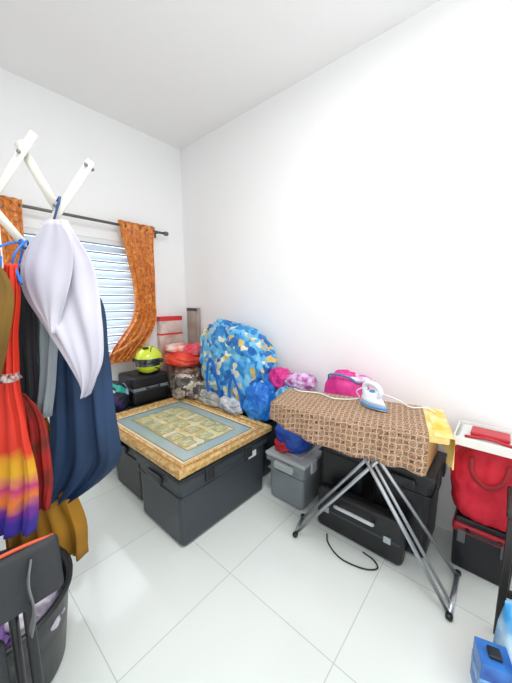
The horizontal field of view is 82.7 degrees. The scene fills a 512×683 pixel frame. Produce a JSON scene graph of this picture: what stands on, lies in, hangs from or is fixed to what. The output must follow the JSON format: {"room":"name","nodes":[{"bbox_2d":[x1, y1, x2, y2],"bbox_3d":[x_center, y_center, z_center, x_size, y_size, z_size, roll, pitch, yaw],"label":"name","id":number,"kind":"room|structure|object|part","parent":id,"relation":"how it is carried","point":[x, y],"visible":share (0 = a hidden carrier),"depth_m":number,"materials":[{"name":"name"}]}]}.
{"room":"storage room","nodes":[
{"label":"storage room","id":0,"kind":"room"},
{"bbox_2d":[0,68,186,422],"bbox_3d":[-1.712,-0.446,2.490,0.100,3.100,2.570,7,10,41],"label":"wall","id":1,"kind":"structure","parent":0,"point":[135,177],"depth_m":2.62,"materials":[{"name":"white paint"}]},
{"bbox_2d":[23,227,123,246],"bbox_3d":[-1.640,-0.898,2.491,0.065,0.045,1.320,7,10,41],"label":"window","id":2,"kind":"structure","parent":1,"relation":"in","point":[25,229],"depth_m":2.62,"materials":[{"name":"silver metal"}]},
{"bbox_2d":[10,202,168,237],"bbox_3d":[-1.550,-1.043,2.425,0.122,0.080,1.806,7,10,41],"label":"curtain rod","id":3,"kind":"object","parent":1,"relation":"attached to","point":[165,233],"visible":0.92,"depth_m":2.45,"materials":[{"name":"grey metal"}]},
{"bbox_2d":[0,195,24,264],"bbox_3d":[-1.875,-0.333,2.074,0.111,1.390,0.450,7,10,41],"label":"curtain","id":4,"kind":"object","parent":3,"relation":"hanging from","point":[13,213],"visible":0.17,"depth_m":2.11,"materials":[{"name":"orange fabric"}]},
{"bbox_2d":[109,220,156,363],"bbox_3d":[-1.183,-0.470,2.804,0.178,1.320,0.563,7,10,41],"label":"curtain","id":5,"kind":"object","parent":3,"relation":"hanging from","point":[138,243],"visible":0.98,"depth_m":2.86,"materials":[{"name":"orange fabric"}]},
{"bbox_2d":[80,241,123,247],"bbox_3d":[-1.414,-0.904,2.718,0.012,0.012,0.592,7,10,41],"label":"bar","id":6,"kind":"object","parent":1,"relation":"attached to","point":[80,241],"visible":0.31,"depth_m":2.69,"materials":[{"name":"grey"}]},
{"bbox_2d":[81,243,125,254],"bbox_3d":[-1.432,-0.871,2.738,0.031,0.057,0.592,7,10,41],"label":"louvres","id":7,"kind":"object","parent":1,"relation":"attached to","point":[86,246],"visible":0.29,"depth_m":2.73,"materials":[{"name":"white glass"}]},
{"bbox_2d":[86,250,126,255],"bbox_3d":[-1.414,-0.827,2.729,0.012,0.012,0.592,7,10,41],"label":"bar","id":8,"kind":"object","parent":1,"relation":"attached to","point":[86,250],"visible":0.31,"depth_m":2.72,"materials":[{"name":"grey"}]},
{"bbox_2d":[88,253,127,262],"bbox_3d":[-1.432,-0.793,2.749,0.031,0.057,0.592,7,10,41],"label":"louvres","id":9,"kind":"object","parent":1,"relation":"attached to","point":[92,255],"visible":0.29,"depth_m":2.77,"materials":[{"name":"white glass"}]},
{"bbox_2d":[92,260,128,264],"bbox_3d":[-1.414,-0.750,2.740,0.012,0.012,0.592,7,10,41],"label":"bar","id":10,"kind":"object","parent":1,"relation":"attached to","point":[92,260],"visible":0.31,"depth_m":2.76,"materials":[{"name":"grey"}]},
{"bbox_2d":[92,262,129,270],"bbox_3d":[-1.432,-0.716,2.760,0.031,0.057,0.592,7,10,41],"label":"louvres","id":11,"kind":"object","parent":1,"relation":"attached to","point":[96,264],"visible":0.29,"depth_m":2.80,"materials":[{"name":"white glass"}]},
{"bbox_2d":[108,344,115,349],"bbox_3d":[-1.432,0.057,2.867,0.031,0.057,0.592,7,10,41],"label":"louvres","id":12,"kind":"object","parent":1,"relation":"attached to","point":[111,346],"visible":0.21,"depth_m":2.87,"materials":[{"name":"clear glass"}]},
{"bbox_2d":[95,269,129,272],"bbox_3d":[-1.414,-0.672,2.751,0.012,0.012,0.592,7,10,41],"label":"bar","id":13,"kind":"object","parent":1,"relation":"attached to","point":[95,269],"visible":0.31,"depth_m":2.79,"materials":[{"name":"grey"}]},
{"bbox_2d":[95,271,131,278],"bbox_3d":[-1.432,-0.639,2.770,0.031,0.057,0.592,7,10,41],"label":"louvres","id":14,"kind":"object","parent":1,"relation":"attached to","point":[98,273],"visible":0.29,"depth_m":2.82,"materials":[{"name":"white glass"}]},
{"bbox_2d":[108,336,120,342],"bbox_3d":[-1.432,-0.021,2.856,0.031,0.057,0.592,7,10,41],"label":"louvres","id":15,"kind":"object","parent":1,"relation":"attached to","point":[112,338],"visible":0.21,"depth_m":2.88,"materials":[{"name":"clear glass"}]},
{"bbox_2d":[97,278,131,280],"bbox_3d":[-1.414,-0.595,2.761,0.012,0.012,0.592,7,10,41],"label":"bar","id":16,"kind":"object","parent":1,"relation":"attached to","point":[97,278],"visible":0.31,"depth_m":2.81,"materials":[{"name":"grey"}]},
{"bbox_2d":[97,279,132,286],"bbox_3d":[-1.432,-0.561,2.781,0.031,0.057,0.592,7,10,41],"label":"louvres","id":17,"kind":"object","parent":1,"relation":"attached to","point":[100,282],"visible":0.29,"depth_m":2.84,"materials":[{"name":"clear glass"}]},
{"bbox_2d":[98,286,132,288],"bbox_3d":[-1.414,-0.518,2.772,0.012,0.012,0.592,7,10,41],"label":"bar","id":18,"kind":"object","parent":1,"relation":"attached to","point":[98,286],"visible":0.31,"depth_m":2.81,"materials":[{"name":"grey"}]},
{"bbox_2d":[99,288,133,293],"bbox_3d":[-1.432,-0.484,2.792,0.031,0.057,0.592,7,10,41],"label":"louvres","id":19,"kind":"object","parent":1,"relation":"attached to","point":[101,290],"visible":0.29,"depth_m":2.85,"materials":[{"name":"clear glass"}]},
{"bbox_2d":[100,296,133,301],"bbox_3d":[-1.432,-0.407,2.803,0.031,0.057,0.592,7,10,41],"label":"louvres","id":20,"kind":"object","parent":1,"relation":"attached to","point":[103,298],"visible":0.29,"depth_m":2.87,"materials":[{"name":"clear glass"}]},
{"bbox_2d":[107,327,126,334],"bbox_3d":[-1.432,-0.098,2.845,0.031,0.057,0.592,7,10,41],"label":"louvres","id":21,"kind":"object","parent":1,"relation":"attached to","point":[112,330],"visible":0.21,"depth_m":2.89,"materials":[{"name":"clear glass"}]},
{"bbox_2d":[100,295,133,295],"bbox_3d":[-1.414,-0.441,2.783,0.012,0.012,0.592,7,10,41],"label":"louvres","id":22,"kind":"object","parent":1,"relation":"attached to","point":[100,295],"visible":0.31,"depth_m":2.84,"materials":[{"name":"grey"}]},
{"bbox_2d":[103,304,133,309],"bbox_3d":[-1.432,-0.330,2.813,0.031,0.057,0.592,7,10,41],"label":"louvres","id":23,"kind":"object","parent":1,"relation":"attached to","point":[106,306],"visible":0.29,"depth_m":2.89,"materials":[{"name":"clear glass"}]},
{"bbox_2d":[106,318,131,320],"bbox_3d":[-1.414,-0.209,2.815,0.012,0.012,0.592,7,10,41],"label":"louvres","id":24,"kind":"object","parent":1,"relation":"attached to","point":[127,318],"visible":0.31,"depth_m":2.88,"materials":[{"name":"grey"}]},
{"bbox_2d":[103,303,134,303],"bbox_3d":[-1.414,-0.363,2.793,0.012,0.012,0.592,7,10,41],"label":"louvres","id":25,"kind":"object","parent":1,"relation":"attached to","point":[103,303],"visible":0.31,"depth_m":2.86,"materials":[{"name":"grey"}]},
{"bbox_2d":[107,319,131,326],"bbox_3d":[-1.432,-0.175,2.835,0.031,0.057,0.592,7,10,41],"label":"louvres","id":26,"kind":"object","parent":1,"relation":"attached to","point":[112,322],"visible":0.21,"depth_m":2.90,"materials":[{"name":"clear glass"}]},
{"bbox_2d":[105,311,133,312],"bbox_3d":[-1.414,-0.286,2.804,0.012,0.012,0.592,7,10,41],"label":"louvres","id":27,"kind":"object","parent":1,"relation":"attached to","point":[105,311],"visible":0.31,"depth_m":2.87,"materials":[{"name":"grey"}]},
{"bbox_2d":[106,312,133,318],"bbox_3d":[-1.432,-0.253,2.824,0.031,0.057,0.592,7,10,41],"label":"louvres","id":28,"kind":"object","parent":1,"relation":"attached to","point":[109,314],"visible":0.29,"depth_m":2.90,"materials":[{"name":"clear glass"}]},
{"bbox_2d":[0,0,439,149],"bbox_3d":[-0.278,-1.860,1.036,3.900,0.100,2.770,7,10,41],"label":"ceiling","id":29,"kind":"structure","parent":0,"point":[173,72],"depth_m":1.92,"materials":[{"name":"white paint"}]},
{"bbox_2d":[0,465,511,682],"bbox_3d":[-0.278,1.310,1.475,3.900,0.100,2.770,7,10,41],"label":"floor","id":30,"kind":"structure","parent":0,"point":[247,600],"depth_m":1.40,"materials":[{"name":"tile"}]},
{"bbox_2d":[0,533,63,682],"bbox_3d":[-0.736,0.958,0.751,0.149,0.776,0.440,7,10,41],"label":"folding chair","id":31,"kind":"object","parent":30,"relation":"on","point":[30,572],"visible":1,"depth_m":0.81,"materials":[{"name":"grey plastic"}]},
{"bbox_3d":[-0.773,1.016,0.752,0.030,0.360,0.220,7,10,41],"label":"folded seat","id":32,"kind":"part","parent":31,"relation":"part of","materials":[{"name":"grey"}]},
{"bbox_3d":[-0.727,0.667,0.703,0.040,0.165,0.440,-4,3,41],"label":"backrest","id":33,"kind":"part","parent":31,"relation":"part of","materials":[{"name":"grey fabric"}]},
{"bbox_2d":[0,545,72,682],"bbox_3d":[-0.995,1.125,1.109,0.528,0.360,0.528,7,10,41],"label":"tub","id":34,"kind":"object","parent":30,"relation":"on","point":[51,612],"visible":0.25,"depth_m":1.08,"materials":[{"name":"black plastic"}]},
{"bbox_2d":[117,440,142,500],"bbox_3d":[-0.746,0.891,2.452,0.485,0.460,0.773,7,10,41],"label":"storage tote","id":35,"kind":"object","parent":30,"relation":"on","point":[129,474],"visible":0.12,"depth_m":2.15,"materials":[{"name":"black plastic"}]},
{"bbox_3d":[-0.993,0.776,2.156,0.160,0.050,0.030,7,10,41],"label":"handle","id":36,"kind":"part","parent":35,"relation":"part of","materials":[{"name":"black plastic"}]},
{"bbox_2d":[116,393,172,412],"bbox_3d":[-1.167,0.822,2.883,0.396,0.480,0.746,7,10,41],"label":"storage box","id":37,"kind":"object","parent":30,"relation":"on","point":[129,406],"visible":0.06,"depth_m":2.75,"materials":[{"name":"black plastic"}]},
{"bbox_2d":[112,380,128,410],"bbox_3d":[-1.281,0.480,2.609,0.229,0.260,0.251,7,10,41],"label":"sling bag","id":38,"kind":"object","parent":37,"relation":"on","point":[120,390],"visible":0.48,"depth_m":2.56,"materials":[{"name":"fabric"}]},
{"bbox_2d":[118,370,167,405],"bbox_3d":[-1.099,0.438,2.877,0.363,0.278,0.370,7,10,41],"label":"suitcase","id":39,"kind":"object","parent":37,"relation":"on","point":[143,388],"visible":0.89,"depth_m":2.76,"materials":[{"name":"black plastic"}]},
{"bbox_2d":[132,345,162,373],"bbox_3d":[-1.047,0.166,2.836,0.278,0.259,0.286,7,10,41],"label":"helmet","id":40,"kind":"object","parent":39,"relation":"on","point":[148,359],"visible":1,"depth_m":2.73,"materials":[{"name":"yellow plastic"}]},
{"bbox_3d":[-0.973,0.432,2.779,0.047,0.017,0.146,7,10,41],"label":"handle","id":41,"kind":"part","parent":39,"relation":"part of","materials":[{"name":"grey plastic"}]},
{"bbox_2d":[134,434,267,545],"bbox_3d":[-0.365,0.941,2.099,0.527,0.460,0.811,7,10,41],"label":"storage tote","id":42,"kind":"object","parent":30,"relation":"on","point":[185,508],"visible":0.78,"depth_m":1.84,"materials":[{"name":"grey plastic"}]},
{"bbox_3d":[-0.625,0.827,1.789,0.160,0.050,0.030,7,10,41],"label":"handle","id":43,"kind":"part","parent":42,"relation":"part of","materials":[{"name":"black plastic"}]},
{"bbox_2d":[116,397,271,479],"bbox_3d":[-0.588,0.655,2.305,1.155,0.044,0.840,7,10,41],"label":"framed picture","id":44,"kind":"object","parent":42,"relation":"on","point":[182,436],"visible":0.88,"depth_m":2.15,"materials":[{"name":"brown"}]},
{"bbox_2d":[134,406,232,449],"bbox_3d":[-0.588,0.657,2.306,0.743,0.001,0.428,7,10,41],"label":"artwork","id":45,"kind":"object","parent":44,"relation":"on","point":[187,435],"depth_m":2.27},
{"bbox_3d":[-0.363,0.733,2.080,0.518,0.028,0.794,7,10,41],"label":"lid","id":46,"kind":"part","parent":42,"relation":"part of","materials":[{"name":"black plastic"}]},
{"bbox_2d":[168,388,276,475],"bbox_3d":[-0.370,0.813,2.946,1.476,0.480,0.366,7,10,41],"label":"storage box","id":47,"kind":"object","parent":30,"relation":"on","point":[271,435],"visible":0.06,"depth_m":2.41,"materials":[{"name":"grey plastic"}]},
{"bbox_2d":[157,316,182,387],"bbox_3d":[-0.961,0.116,3.294,0.066,0.801,0.284,7,10,41],"label":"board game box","id":48,"kind":"object","parent":47,"relation":"on","point":[169,328],"visible":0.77,"depth_m":3.21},
{"bbox_2d":[187,308,200,366],"bbox_3d":[-0.712,0.060,3.360,0.190,0.893,0.047,7,10,41],"label":"leaning board","id":49,"kind":"object","parent":47,"relation":"on","point":[193,314],"visible":0.51,"depth_m":3.29,"materials":[{"name":"grey laminate"}]},
{"bbox_2d":[168,364,243,414],"bbox_3d":[-0.557,0.408,2.821,0.409,0.320,1.192,-5,10,-34],"label":"pile","id":50,"kind":"object","parent":47,"relation":"on","point":[184,382],"visible":0.9,"depth_m":2.82,"materials":[{"name":"beige fabric"}]},
{"bbox_2d":[163,342,200,366],"bbox_3d":[-0.751,0.132,3.084,0.452,0.227,0.432,7,10,41],"label":"stack","id":51,"kind":"object","parent":50,"relation":"on","point":[180,354],"visible":0.84,"depth_m":2.96,"materials":[{"name":"fabric"}]},
{"bbox_3d":[-0.370,0.597,2.916,1.476,0.028,0.366,7,10,41],"label":"lid","id":52,"kind":"part","parent":47,"relation":"part of","materials":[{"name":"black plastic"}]},
{"bbox_2d":[199,318,277,412],"bbox_3d":[-0.181,0.189,2.662,0.882,0.786,0.416,7,10,41],"label":"laundry bag","id":53,"kind":"object","parent":47,"relation":"on","point":[233,355],"visible":0.79,"depth_m":2.48,"materials":[{"name":"blue fabric"}]},
{"bbox_2d":[243,380,275,421],"bbox_3d":[0.042,0.465,2.406,0.281,0.331,0.260,7,10,41],"label":"bag","id":54,"kind":"object","parent":47,"relation":"on","point":[259,395],"visible":0.8,"depth_m":2.32,"materials":[{"name":"blue plastic"}]},
{"bbox_2d":[266,444,320,509],"bbox_3d":[0.328,0.972,2.203,0.345,0.370,0.433,7,10,41],"label":"storage box","id":55,"kind":"object","parent":30,"relation":"on","point":[295,478],"visible":0.63,"depth_m":2.06,"materials":[{"name":"grey plastic"}]},
{"bbox_3d":[0.193,0.883,2.040,0.160,0.050,0.030,7,10,41],"label":"handle","id":56,"kind":"part","parent":55,"relation":"part of","materials":[{"name":"grey plastic"}]},
{"bbox_2d":[268,367,317,453],"bbox_3d":[0.258,0.505,2.270,0.492,0.541,0.459,7,10,41],"label":"bags","id":57,"kind":"object","parent":55,"relation":"on","point":[282,379],"visible":0.56,"depth_m":2.20,"materials":[{"name":"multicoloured fabric"}]},
{"bbox_3d":[0.331,0.809,2.189,0.336,0.028,0.416,7,10,41],"label":"lid","id":58,"kind":"part","parent":55,"relation":"part of","materials":[{"name":"grey plastic"}]},
{"bbox_3d":[0.331,0.793,2.187,0.200,0.012,0.280,7,10,41],"label":"lid panel","id":59,"kind":"part","parent":55,"relation":"part of","materials":[{"name":"grey plastic"}]},
{"bbox_2d":[319,446,373,501],"bbox_3d":[0.655,0.889,2.032,0.345,0.580,0.383,7,10,41],"label":"storage box","id":60,"kind":"object","parent":30,"relation":"on","point":[335,465],"visible":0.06,"depth_m":1.91,"materials":[{"name":"black plastic"}]},
{"bbox_3d":[0.536,0.694,1.873,0.160,0.050,0.030,7,10,41],"label":"handle","id":61,"kind":"part","parent":60,"relation":"part of","materials":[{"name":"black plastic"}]},
{"bbox_2d":[324,369,371,397],"bbox_3d":[0.631,0.391,2.002,0.318,0.385,0.230,7,10,41],"label":"tote bag","id":62,"kind":"object","parent":60,"relation":"on","point":[340,382],"visible":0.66,"depth_m":1.91,"materials":[{"name":"fabric"}]},
{"bbox_3d":[0.569,0.244,1.921,0.221,0.061,0.044,7,10,41],"label":"bag handle","id":63,"kind":"part","parent":62,"relation":"part of","materials":[{"name":"blue fabric"}]},
{"bbox_2d":[326,533,378,570],"bbox_3d":[0.535,1.224,1.683,0.328,0.008,0.134,7,10,41],"label":"power cable","id":64,"kind":"object","parent":30,"relation":"on","point":[326,533],"visible":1,"depth_m":1.63,"materials":[{"name":"black plastic"}]},
{"bbox_2d":[318,482,406,565],"bbox_3d":[0.608,1.085,1.749,0.520,0.270,0.148,7,10,41],"label":"briefcase","id":65,"kind":"object","parent":30,"relation":"on","point":[370,525],"visible":0.86,"depth_m":1.69,"materials":[{"name":"black plastic"}]},
{"bbox_3d":[0.568,1.021,1.709,0.241,0.042,0.049,7,10,41],"label":"handle","id":66,"kind":"part","parent":65,"relation":"part of","materials":[{"name":"grey"}]},
{"bbox_2d":[292,408,460,621],"bbox_3d":[0.580,0.795,1.565,0.975,0.890,0.379,4,9,28],"label":"ironing board","id":67,"kind":"object","parent":30,"relation":"on","point":[439,430],"visible":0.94,"depth_m":1.44,"materials":[{"name":"silver metal"}]},
{"bbox_3d":[0.555,0.785,1.715,0.612,0.861,0.020,5,10,34],"label":"leg","id":68,"kind":"part","parent":67,"relation":"part of","materials":[{"name":"silver metal"}]},
{"bbox_3d":[0.494,0.802,1.590,0.614,0.861,0.070,7,10,41],"label":"leg","id":69,"kind":"part","parent":67,"relation":"part of","materials":[{"name":"silver metal"}]},
{"bbox_2d":[270,388,428,476],"bbox_3d":[0.463,0.433,1.549,0.752,0.181,0.417,4,9,26],"label":"cloth","id":70,"kind":"object","parent":67,"relation":"on","point":[398,436],"visible":0.92,"depth_m":1.39,"materials":[{"name":"beige fabric"}]},
{"bbox_2d":[294,381,435,412],"bbox_3d":[0.541,0.270,1.585,0.767,0.136,0.168,4,9,27],"label":"iron","id":71,"kind":"object","parent":70,"relation":"on","point":[371,399],"visible":1,"depth_m":1.51,"materials":[{"name":"white metal"}]},
{"bbox_3d":[0.409,0.273,1.697,0.433,0.096,0.076,4,9,29],"label":"cord","id":72,"kind":"part","parent":71,"relation":"part of","materials":[{"name":"white plastic"}]},
{"bbox_3d":[0.612,0.252,1.528,0.028,0.085,0.139,-3,9,-22],"label":"handle","id":73,"kind":"part","parent":71,"relation":"part of","materials":[{"name":"white plastic"}]},
{"bbox_3d":[0.616,0.293,1.524,0.081,0.053,0.167,-4,9,-25],"label":"tank","id":74,"kind":"part","parent":71,"relation":"part of","materials":[{"name":"white plastic"}]},
{"bbox_3d":[0.671,0.824,1.435,0.545,0.860,0.020,5,9,32],"label":"leg","id":75,"kind":"part","parent":67,"relation":"part of","materials":[{"name":"silver metal"}]},
{"bbox_3d":[0.707,0.819,1.467,0.535,0.858,0.016,4,9,29],"label":"leg","id":76,"kind":"part","parent":67,"relation":"part of","materials":[{"name":"silver metal"}]},
{"bbox_3d":[0.774,0.805,1.568,0.617,0.861,0.020,2,8,17],"label":"leg","id":77,"kind":"part","parent":67,"relation":"part of","materials":[{"name":"silver metal"}]},
{"bbox_2d":[370,450,446,557],"bbox_3d":[0.930,0.947,1.798,0.355,0.530,0.383,7,10,41],"label":"storage box","id":78,"kind":"object","parent":30,"relation":"on","point":[422,492],"visible":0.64,"depth_m":1.64,"materials":[{"name":"black plastic"}]},
{"bbox_3d":[0.811,0.777,1.643,0.160,0.050,0.030,7,10,41],"label":"handle","id":79,"kind":"part","parent":78,"relation":"part of","materials":[{"name":"black plastic"}]},
{"bbox_3d":[0.933,0.705,1.774,0.346,0.028,0.366,7,10,41],"label":"lid","id":80,"kind":"part","parent":78,"relation":"part of","materials":[{"name":"black plastic"}]},
{"bbox_2d":[427,442,437,470],"bbox_3d":[0.914,0.596,1.752,0.280,0.174,0.305,7,10,41],"label":"cardboard box","id":81,"kind":"object","parent":78,"relation":"on","point":[432,448],"visible":0.16,"depth_m":1.62,"materials":[{"name":"brown cardboard"}]},
{"bbox_2d":[451,508,511,588],"bbox_3d":[1.249,1.090,1.603,0.270,0.300,0.301,7,10,41],"label":"toolbox","id":82,"kind":"object","parent":30,"relation":"on","point":[477,548],"visible":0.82,"depth_m":1.53,"materials":[{"name":"black plastic"}]},
{"bbox_2d":[452,508,504,548],"bbox_3d":[1.259,0.997,1.601,0.270,0.055,0.270,7,10,41],"label":"tray","id":83,"kind":"object","parent":82,"relation":"on","point":[460,526],"depth_m":1.52,"materials":[{"name":"plastic"}]},
{"bbox_3d":[1.259,0.957,1.596,0.250,0.035,0.250,7,10,41],"label":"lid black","id":84,"kind":"part","parent":82,"relation":"part of","materials":[{"name":"black plastic"}]},
{"bbox_2d":[450,445,511,532],"bbox_3d":[1.235,0.736,1.558,0.348,0.410,0.299,7,10,41],"label":"shopping bag","id":85,"kind":"object","parent":82,"relation":"on","point":[480,480],"visible":0.8,"depth_m":1.48,"materials":[{"name":"fabric"}]},
{"bbox_2d":[454,420,511,458],"bbox_3d":[1.216,0.501,1.521,0.280,0.060,0.262,7,10,41],"label":"plastic tray","id":86,"kind":"object","parent":85,"relation":"on","point":[488,439],"visible":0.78,"depth_m":1.48,"materials":[{"name":"white plastic"}]},
{"bbox_3d":[1.159,0.493,1.453,0.192,0.020,0.024,7,10,41],"label":"red cord","id":87,"kind":"part","parent":86,"relation":"part of","materials":[{"name":"red plastic"}]},
{"bbox_3d":[1.159,0.669,1.448,0.172,0.138,0.040,7,10,41],"label":"handle","id":88,"kind":"part","parent":85,"relation":"part of","materials":[{"name":"red fabric"}]},
{"bbox_3d":[1.163,1.005,1.491,0.154,0.015,0.040,7,10,41],"label":"handle","id":89,"kind":"part","parent":82,"relation":"part of","materials":[{"name":"red plastic"}]},
{"bbox_2d":[470,636,511,682],"bbox_3d":[0.869,1.222,1.072,0.102,0.185,0.102,3,9,24],"label":"carton","id":90,"kind":"object","parent":30,"relation":"on","point":[490,661],"visible":1,"depth_m":1.05,"materials":[{"name":"blue cardboard"}]},
{"bbox_2d":[493,486,511,633],"bbox_3d":[1.223,0.995,1.232,0.295,0.590,0.240,7,10,41],"label":"stool","id":91,"kind":"object","parent":30,"relation":"on","point":[504,592],"visible":0.84,"depth_m":1.23,"materials":[{"name":"black plastic"}]},
{"bbox_3d":[1.223,0.718,1.194,0.295,0.030,0.240,7,10,41],"label":"seat","id":92,"kind":"part","parent":91,"relation":"part of","materials":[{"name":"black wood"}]},
{"bbox_3d":[1.155,1.085,1.170,0.240,0.030,0.020,7,10,41],"label":"rail","id":93,"kind":"part","parent":91,"relation":"part of","materials":[{"name":"black wood"}]},
{"bbox_2d":[493,599,511,662],"bbox_3d":[1.018,1.137,1.117,0.170,0.340,0.090,0,8,-3],"label":"pouch","id":94,"kind":"object","parent":30,"relation":"on","point":[502,636],"visible":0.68,"depth_m":1.09,"materials":[{"name":"blue plastic"}]},
{"bbox_2d":[181,0,511,531],"bbox_3d":[0.598,-0.414,2.253,3.900,3.100,0.100,7,10,41],"label":"wall","id":95,"kind":"structure","parent":0,"point":[357,217],"depth_m":1.91,"materials":[{"name":"white paint"}]},
{"bbox_3d":[-1.606,-0.191,0.647,2.700,3.100,0.100,7,10,41],"label":"wall","id":96,"kind":"structure","parent":0,"visible":0},
{"bbox_2d":[0,130,94,250],"bbox_3d":[-1.373,-0.525,1.055,1.570,0.471,0.170,0,8,2],"label":"clothes rack","id":97,"kind":"object","parent":96,"relation":"attached to","point":[22,152],"visible":0.75,"depth_m":1.07,"materials":[{"name":"beige"}]},
{"bbox_2d":[0,241,25,376],"bbox_3d":[-0.917,-0.111,1.033,0.154,0.496,0.185,-3,9,-22],"label":"blouse","id":98,"kind":"object","parent":97,"relation":"hanging from","point":[6,289],"visible":0.97,"depth_m":0.97,"materials":[{"name":"fabric"}]},
{"bbox_3d":[-0.982,-0.486,1.105,0.262,0.321,0.012,0,8,0],"label":"arm","id":99,"kind":"part","parent":97,"relation":"part of","materials":[{"name":"beige plastic"}]},
{"bbox_3d":[-0.955,-0.558,1.074,0.337,0.411,0.012,0,8,0],"label":"arm","id":100,"kind":"part","parent":97,"relation":"part of","materials":[{"name":"beige plastic"}]},
{"bbox_2d":[0,240,38,539],"bbox_3d":[-0.989,0.203,1.086,0.308,1.153,0.162,-2,8,-11],"label":"dress","id":101,"kind":"object","parent":97,"relation":"hanging from","point":[19,485],"visible":0.84,"depth_m":1.11,"materials":[{"name":"red fabric"}]},
{"bbox_3d":[-0.870,-0.243,1.042,0.061,0.078,0.012,0,8,0],"label":"hanger arm","id":102,"kind":"part","parent":101,"relation":"part of","materials":[{"name":"blue"}]},
{"bbox_2d":[0,231,52,510],"bbox_3d":[-0.937,0.108,1.174,0.144,1.237,0.051,-1,8,-5],"label":"dress","id":103,"kind":"object","parent":97,"relation":"hanging from","point":[37,427],"visible":0.38,"depth_m":1.21,"materials":[{"name":"red fabric"}]},
{"bbox_2d":[17,239,37,402],"bbox_3d":[-0.933,-0.052,1.153,0.137,0.686,0.048,-1,8,-5],"label":"shirt","id":104,"kind":"object","parent":97,"relation":"hanging from","point":[27,333],"visible":0.38,"depth_m":1.15,"materials":[{"name":"black fabric"}]},
{"bbox_3d":[-0.810,-0.610,1.087,0.160,0.266,0.012,0,8,0],"label":"arm","id":105,"kind":"part","parent":97,"relation":"part of","materials":[{"name":"beige"}]},
{"bbox_2d":[25,247,57,417],"bbox_3d":[-0.900,-0.026,1.198,0.154,0.709,0.073,2,8,13],"label":"shirt","id":106,"kind":"object","parent":97,"relation":"hanging from","point":[47,350],"visible":0.27,"depth_m":1.21,"materials":[{"name":"grey fabric"}]},
{"bbox_2d":[5,417,88,561],"bbox_3d":[-1.034,0.336,1.325,0.399,1.451,0.198,-1,8,-9],"label":"skirt","id":107,"kind":"object","parent":97,"relation":"hanging from","point":[68,521],"visible":0.2,"depth_m":1.40,"materials":[{"name":"fabric"}]},
{"bbox_2d":[21,196,103,398],"bbox_3d":[-0.739,-0.158,1.104,0.299,0.760,0.079,-1,8,-4],"label":"hanging cloth","id":108,"kind":"object","parent":97,"relation":"hanging from","point":[59,278],"visible":1,"depth_m":1.09,"materials":[{"name":"white fabric"}]},
{"bbox_3d":[-0.737,-0.481,1.083,0.302,0.376,0.012,0,8,0],"label":"arm","id":109,"kind":"part","parent":97,"relation":"part of","materials":[{"name":"beige"}]},
{"bbox_2d":[49,298,121,504],"bbox_3d":[-0.823,0.185,1.302,0.335,1.136,0.185,2,8,17],"label":"dress","id":110,"kind":"object","parent":97,"relation":"hanging from","point":[84,436],"visible":0.59,"depth_m":1.32,"materials":[{"name":"blue fabric"}]},
{"bbox_3d":[-2.319,-0.271,1.809,0.100,1.100,0.720,7,10,41],"label":"wall","id":111,"kind":"structure","parent":0,"visible":0},
{"bbox_2d":[24,235,33,242],"bbox_3d":[-1.850,-0.804,2.262,0.031,0.057,0.592,7,10,41],"label":"louvres","id":112,"kind":"object","parent":111,"relation":"attached to","point":[29,238],"visible":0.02,"depth_m":2.31,"materials":[{"name":"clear glass"}]}
]}

